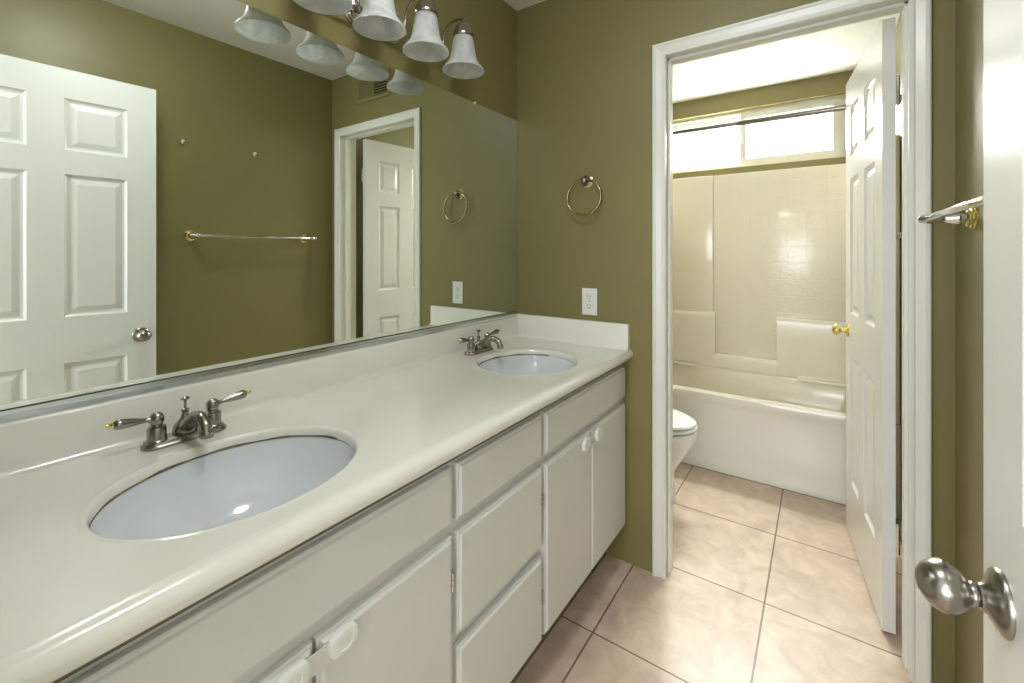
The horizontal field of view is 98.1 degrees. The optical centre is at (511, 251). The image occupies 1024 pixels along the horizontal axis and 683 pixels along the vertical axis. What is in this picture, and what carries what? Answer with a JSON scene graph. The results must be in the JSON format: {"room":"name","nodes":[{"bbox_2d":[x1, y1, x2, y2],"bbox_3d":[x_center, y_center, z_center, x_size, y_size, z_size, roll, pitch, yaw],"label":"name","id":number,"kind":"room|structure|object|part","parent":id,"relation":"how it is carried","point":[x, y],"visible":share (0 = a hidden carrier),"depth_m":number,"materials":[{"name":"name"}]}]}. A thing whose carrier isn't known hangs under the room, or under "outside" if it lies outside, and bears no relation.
{"room":"bathroom","nodes":[
{"label":"bathroom","id":0,"kind":"room"},
{"bbox_2d":[237,0,516,120],"bbox_3d":[0.005,0.058,2.188,0.100,2.425,3.765,0,0,35],"label":"wall","id":1,"kind":"structure","parent":0,"point":[493,23],"depth_m":1.76,"materials":[{"name":"green paint"}]},
{"bbox_2d":[0,0,517,423],"bbox_3d":[-0.465,-0.165,1.417,0.011,0.936,1.721,0,0,35],"label":"wall mirror","id":2,"kind":"object","parent":1,"relation":"attached to","point":[192,191],"visible":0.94,"depth_m":1.06,"materials":[{"name":"clear glass"}]},
{"bbox_2d":[0,316,517,479],"bbox_3d":[-0.455,0.350,1.408,0.033,0.094,1.722,0,0,35],"label":"backsplash","id":3,"kind":"structure","parent":1,"relation":"attached to","point":[27,445],"depth_m":1.04,"materials":[{"name":"beige stone"}]},
{"bbox_2d":[293,0,483,78],"bbox_3d":[-0.361,-0.743,1.380,0.224,0.196,0.696,0,0,35],"label":"vanity light","id":4,"kind":"object","parent":1,"relation":"attached to","point":[379,20],"visible":1,"depth_m":1.40,"materials":[{"name":"white glass"}]},
{"bbox_3d":[-0.486,-0.708,1.134,0.149,0.125,0.149,0,0,35],"label":"lamp shade","id":5,"kind":"part","parent":4,"relation":"part of","materials":[{"name":"white glass"}]},
{"bbox_3d":[-0.382,-0.708,1.284,0.149,0.125,0.149,0,0,35],"label":"lamp shade","id":6,"kind":"part","parent":4,"relation":"part of","materials":[{"name":"white glass"}]},
{"bbox_3d":[-0.320,-0.785,1.463,0.106,0.112,0.010,0,0,35],"label":"arm","id":7,"kind":"part","parent":4,"relation":"part of","materials":[{"name":"silver metal"}]},
{"bbox_3d":[-0.278,-0.708,1.434,0.149,0.125,0.149,0,0,35],"label":"lamp shade","id":8,"kind":"part","parent":4,"relation":"part of","materials":[{"name":"white glass"}]},
{"bbox_3d":[-0.216,-0.785,1.613,0.106,0.112,0.010,0,0,35],"label":"arm","id":9,"kind":"part","parent":4,"relation":"part of","materials":[{"name":"silver metal"}]},
{"bbox_3d":[-0.173,-0.708,1.583,0.149,0.125,0.149,0,0,35],"label":"lamp shade","id":10,"kind":"part","parent":4,"relation":"part of","materials":[{"name":"white glass"}]},
{"bbox_2d":[504,0,900,102],"bbox_3d":[0.665,-1.195,1.728,1.710,0.080,3.765,0,0,35],"label":"ceiling","id":11,"kind":"structure","parent":0,"point":[837,49],"depth_m":2.71,"materials":[{"name":"white paint"}]},
{"bbox_2d":[514,462,911,682],"bbox_3d":[0.665,1.300,1.728,1.710,0.060,3.765,0,0,35],"label":"floor","id":12,"kind":"structure","parent":0,"point":[765,583],"depth_m":1.57,"materials":[{"name":"beige tile"}]},
{"bbox_2d":[59,364,625,682],"bbox_3d":[-0.243,0.857,1.262,0.545,0.824,1.723,0,0,35],"label":"vanity cabinet","id":13,"kind":"object","parent":12,"relation":"on","point":[462,573],"visible":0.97,"depth_m":0.93,"materials":[{"name":"paint"}]},
{"bbox_3d":[-0.408,0.859,0.566,0.018,0.491,0.325,0,0,35],"label":"cabinet door","id":14,"kind":"part","parent":13,"relation":"part of","materials":[{"name":"paint"}]},
{"bbox_2d":[0,313,632,682],"bbox_3d":[-0.234,0.374,1.255,0.569,0.162,1.723,0,0,35],"label":"countertop","id":15,"kind":"structure","parent":13,"relation":"on","point":[72,595],"depth_m":0.83,"materials":[{"name":"beige stone"}]},
{"bbox_2d":[105,390,250,451],"bbox_3d":[-0.657,0.351,0.919,0.142,0.087,0.261,0,0,35],"label":"faucet","id":16,"kind":"object","parent":15,"relation":"on","point":[196,424],"visible":1,"depth_m":0.90,"materials":[{"name":"silver metal"}]},
{"bbox_3d":[-0.739,0.336,0.880,0.026,0.029,0.082,0,0,35],"label":"lever handle","id":17,"kind":"part","parent":16,"relation":"part of","materials":[{"name":"silver metal"}]},
{"bbox_3d":[-0.694,0.389,0.945,0.053,0.012,0.154,0,0,35],"label":"plate","id":18,"kind":"part","parent":16,"relation":"part of","materials":[{"name":"silver metal"}]},
{"bbox_3d":[-0.697,0.322,0.947,0.017,0.029,0.017,0,0,35],"label":"lift rod","id":19,"kind":"part","parent":16,"relation":"part of","materials":[{"name":"silver metal"}]},
{"bbox_3d":[-0.649,0.353,0.913,0.121,0.056,0.031,0,0,35],"label":"spout","id":20,"kind":"part","parent":16,"relation":"part of","materials":[{"name":"silver metal"}]},
{"bbox_3d":[-0.649,0.336,1.010,0.026,0.029,0.082,0,0,35],"label":"lever handle","id":21,"kind":"part","parent":16,"relation":"part of","materials":[{"name":"silver metal"}]},
{"bbox_2d":[90,436,353,538],"bbox_3d":[-0.490,0.491,0.808,0.353,0.150,0.428,0,0,35],"label":"sink bowl","id":22,"kind":"object","parent":15,"relation":"in","point":[226,486],"visible":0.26,"depth_m":0.91,"materials":[{"name":"white ceramic"}]},
{"bbox_2d":[457,329,503,355],"bbox_3d":[-0.093,0.351,1.733,0.142,0.087,0.261,0,0,35],"label":"faucet","id":23,"kind":"object","parent":15,"relation":"on","point":[484,345],"visible":1,"depth_m":1.72,"materials":[{"name":"silver metal"}]},
{"bbox_3d":[-0.174,0.336,1.694,0.026,0.029,0.082,0,0,35],"label":"lever handle","id":24,"kind":"part","parent":23,"relation":"part of","materials":[{"name":"silver metal"}]},
{"bbox_3d":[-0.129,0.389,1.758,0.053,0.012,0.154,0,0,35],"label":"plate","id":25,"kind":"part","parent":23,"relation":"part of","materials":[{"name":"silver metal"}]},
{"bbox_3d":[-0.084,0.353,1.726,0.121,0.056,0.031,0,0,35],"label":"spout","id":26,"kind":"part","parent":23,"relation":"part of","materials":[{"name":"silver metal"}]},
{"bbox_3d":[-0.084,0.336,1.823,0.026,0.029,0.082,0,0,35],"label":"lever handle","id":27,"kind":"part","parent":23,"relation":"part of","materials":[{"name":"silver metal"}]},
{"bbox_2d":[479,355,575,374],"bbox_3d":[0.056,0.491,1.609,0.365,0.150,0.391,0,0,35],"label":"sink bowl","id":28,"kind":"object","parent":15,"relation":"in","point":[516,364],"visible":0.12,"depth_m":1.77,"materials":[{"name":"white ceramic"}]},
{"bbox_2d":[276,621,357,682],"bbox_3d":[-0.300,0.638,0.694,0.011,0.042,0.138,0,0,35],"label":"child safety latch","id":29,"kind":"object","parent":13,"relation":"attached to","point":[345,637],"visible":1,"depth_m":0.70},
{"bbox_3d":[-0.222,0.859,0.832,0.018,0.491,0.313,0,0,35],"label":"cabinet door","id":30,"kind":"part","parent":13,"relation":"part of","materials":[{"name":"paint"}]},
{"bbox_3d":[-0.021,0.985,1.121,0.018,0.238,0.357,0,0,35],"label":"drawer","id":31,"kind":"part","parent":13,"relation":"part of","materials":[{"name":"paint"}]},
{"bbox_3d":[-0.021,0.727,1.121,0.018,0.227,0.357,0,0,35],"label":"drawer","id":32,"kind":"part","parent":13,"relation":"part of","materials":[{"name":"paint"}]},
{"bbox_3d":[-0.021,0.525,1.121,0.018,0.123,0.357,0,0,35],"label":"drawer","id":33,"kind":"part","parent":13,"relation":"part of","materials":[{"name":"paint"}]},
{"bbox_3d":[0.178,0.859,1.406,0.018,0.491,0.305,0,0,35],"label":"cabinet door","id":34,"kind":"part","parent":13,"relation":"part of","materials":[{"name":"paint"}]},
{"bbox_2d":[582,427,602,451],"bbox_3d":[0.279,0.642,1.524,0.011,0.042,0.152,0,0,35],"label":"child safety latch","id":35,"kind":"object","parent":13,"relation":"attached to","point":[587,442],"visible":1,"depth_m":1.53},
{"bbox_3d":[0.361,0.859,1.668,0.018,0.491,0.326,0,0,35],"label":"cabinet door","id":36,"kind":"part","parent":13,"relation":"part of","materials":[{"name":"paint"}]},
{"bbox_2d":[673,409,697,503],"bbox_3d":[0.627,0.876,2.385,0.692,0.784,0.460,0,0,35],"label":"toilet","id":37,"kind":"object","parent":12,"relation":"on","point":[685,427],"visible":0.19,"depth_m":2.17,"materials":[{"name":"white ceramic"}]},
{"bbox_3d":[0.718,0.848,2.322,0.464,0.022,0.360,0,0,35],"label":"lid","id":38,"kind":"part","parent":37,"relation":"part of","materials":[{"name":"white ceramic"}]},
{"bbox_3d":[0.719,0.874,2.321,0.468,0.017,0.366,0,0,35],"label":"seat","id":39,"kind":"part","parent":37,"relation":"part of","materials":[{"name":"white ceramic"}]},
{"bbox_2d":[673,363,900,518],"bbox_3d":[1.442,1.048,2.842,1.502,0.440,0.748,0,0,35],"label":"bathtub","id":40,"kind":"object","parent":12,"relation":"on","point":[788,433],"visible":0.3,"depth_m":2.50,"materials":[{"name":"white ceramic"}]},
{"bbox_2d":[673,363,845,412],"bbox_3d":[1.461,1.008,2.869,1.502,0.360,0.682,0,0,35],"label":"basin","id":41,"kind":"object","parent":40,"relation":"in","point":[764,387],"depth_m":2.99,"materials":[{"name":"white ceramic"}]},
{"bbox_2d":[673,135,899,424],"bbox_3d":[1.453,0.133,2.857,1.502,1.389,0.744,0,0,35],"label":"tub surround","id":42,"kind":"object","parent":40,"relation":"on","point":[759,257],"visible":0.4,"depth_m":3.05,"materials":[{"name":"beige plastic"}]},
{"bbox_3d":[1.262,-0.046,3.423,0.540,1.032,0.034,0,0,35],"label":"corner panel","id":43,"kind":"part","parent":42,"relation":"part of","materials":[{"name":"beige plastic"}]},
{"bbox_3d":[1.624,0.632,3.102,1.502,0.389,0.146,0,0,35],"label":"shelf moulding","id":44,"kind":"part","parent":42,"relation":"part of","materials":[{"name":"beige plastic"}]},
{"bbox_3d":[1.869,0.089,3.003,0.935,1.302,0.028,0,0,35],"label":"panel","id":45,"kind":"part","parent":42,"relation":"part of","materials":[{"name":"beige plastic"}]},
{"bbox_3d":[2.049,0.133,2.422,0.026,1.389,0.714,0,0,35],"label":"panel","id":46,"kind":"part","parent":42,"relation":"part of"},
{"bbox_2d":[517,0,954,682],"bbox_3d":[0.675,0.058,1.742,1.510,2.425,0.110,0,0,35],"label":"wall","id":47,"kind":"structure","parent":0,"point":[584,67],"depth_m":1.83,"materials":[{"name":"green paint"}]},
{"bbox_2d":[566,175,601,216],"bbox_3d":[0.312,-0.241,1.900,0.166,0.182,0.045,0,0,35],"label":"towel ring","id":48,"kind":"object","parent":47,"relation":"attached to","point":[587,180],"visible":1,"depth_m":1.89,"materials":[{"name":"silver metal"}]},
{"bbox_3d":[0.313,-0.305,1.901,0.048,0.048,0.042,0,0,35],"label":"post","id":49,"kind":"part","parent":48,"relation":"part of","materials":[{"name":"silver metal"}]},
{"bbox_2d":[582,288,596,315],"bbox_3d":[0.333,0.213,1.909,0.070,0.115,0.008,0,0,35],"label":"wall outlet","id":50,"kind":"object","parent":47,"relation":"attached to","point":[589,295],"visible":1,"depth_m":1.91,"materials":[{"name":"white plastic"}]},
{"bbox_2d":[586,294,592,299],"bbox_3d":[0.332,0.194,1.907,0.034,0.027,0.004,0,0,35],"label":"receptacle","id":51,"kind":"object","parent":50,"relation":"attached to","point":[588,296],"depth_m":1.91,"materials":[{"name":"white plastic"}]},
{"bbox_2d":[586,303,592,308],"bbox_3d":[0.332,0.233,1.907,0.034,0.027,0.004,0,0,35],"label":"receptacle","id":52,"kind":"object","parent":50,"relation":"attached to","point":[588,305],"depth_m":1.91,"materials":[{"name":"white plastic"}]},
{"bbox_2d":[652,0,931,682],"bbox_3d":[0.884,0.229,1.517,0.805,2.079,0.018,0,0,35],"label":"trim","id":53,"kind":"structure","parent":47,"relation":"attached to","point":[919,11],"depth_m":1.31,"materials":[{"name":"paint"}]},
{"bbox_2d":[673,70,853,178],"bbox_3d":[1.705,0.058,3.218,1.510,2.425,0.130,0,0,35],"label":"wall","id":54,"kind":"structure","parent":0,"point":[834,84],"depth_m":3.09,"materials":[{"name":"green paint"}]},
{"bbox_2d":[673,94,844,173],"bbox_3d":[1.700,-0.818,3.235,1.162,0.416,0.079,0,0,35],"label":"window","id":55,"kind":"structure","parent":54,"relation":"in","point":[838,150],"depth_m":3.11,"materials":[{"name":"white plastic"}]},
{"bbox_3d":[1.486,-0.818,3.407,0.566,0.368,0.025,0,0,35],"label":"sash","id":56,"kind":"part","parent":55,"relation":"part of","materials":[{"name":"glass"}]},
{"bbox_3d":[1.907,-0.818,3.071,0.586,0.368,0.025,0,0,35],"label":"sash","id":57,"kind":"part","parent":55,"relation":"part of","materials":[{"name":"white glass"}]},
{"bbox_2d":[673,94,900,134],"bbox_3d":[1.256,-0.738,2.575,1.508,0.044,0.044,0,0,35],"label":"shower rod","id":58,"kind":"object","parent":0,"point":[838,107],"visible":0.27,"depth_m":2.44,"materials":[{"name":"silver metal"}]},
{"bbox_2d":[896,0,982,682],"bbox_3d":[1.325,0.058,1.267,0.100,2.425,3.765,0,0,35],"label":"wall","id":59,"kind":"structure","parent":0,"point":[968,13],"depth_m":1.15,"materials":[{"name":"green paint"}]},
{"bbox_2d":[832,17,899,633],"bbox_3d":[1.404,0.243,1.757,0.155,2.034,0.671,0,0,29],"label":"door","id":60,"kind":"structure","parent":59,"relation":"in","point":[873,88],"depth_m":1.60,"materials":[{"name":"white paint"}]},
{"bbox_3d":[1.489,0.355,2.023,0.050,0.049,0.049,0,0,29],"label":"knob","id":61,"kind":"part","parent":60,"relation":"part of","materials":[{"name":"gold metal"}]},
{"bbox_2d":[896,232,901,239],"bbox_3d":[1.785,-0.072,2.047,0.038,0.036,0.024,0,0,35],"label":"hinge","id":62,"kind":"object","parent":60,"relation":"attached to","point":[898,234],"visible":0.53,"depth_m":2.04,"materials":[{"name":"white metal"}]},
{"bbox_2d":[918,195,982,228],"bbox_3d":[0.926,-0.085,0.875,0.106,0.058,0.689,0,0,35],"label":"towel bar","id":63,"kind":"object","parent":59,"relation":"attached to","point":[956,214],"visible":0.76,"depth_m":1.08,"materials":[{"name":"silver metal"}]},
{"bbox_3d":[1.096,-0.085,1.135,0.089,0.036,0.036,0,0,35],"label":"post","id":64,"kind":"part","parent":63,"relation":"part of","materials":[{"name":"silver metal"}]},
{"bbox_3d":[-0.379,0.058,0.231,1.510,2.425,0.115,0,0,35],"label":"wall","id":65,"kind":"structure","parent":0,"visible":0},
{"bbox_2d":[915,0,1023,682],"bbox_3d":[0.382,0.252,0.213,0.178,2.017,0.732,0,0,32],"label":"door","id":66,"kind":"structure","parent":65,"relation":"in","point":[1000,592],"depth_m":0.48,"materials":[{"name":"white paint"}]},
{"bbox_3d":[0.491,0.377,0.500,0.056,0.052,0.057,0,0,32],"label":"knob","id":67,"kind":"part","parent":66,"relation":"part of","materials":[{"name":"silver metal"}]}
]}

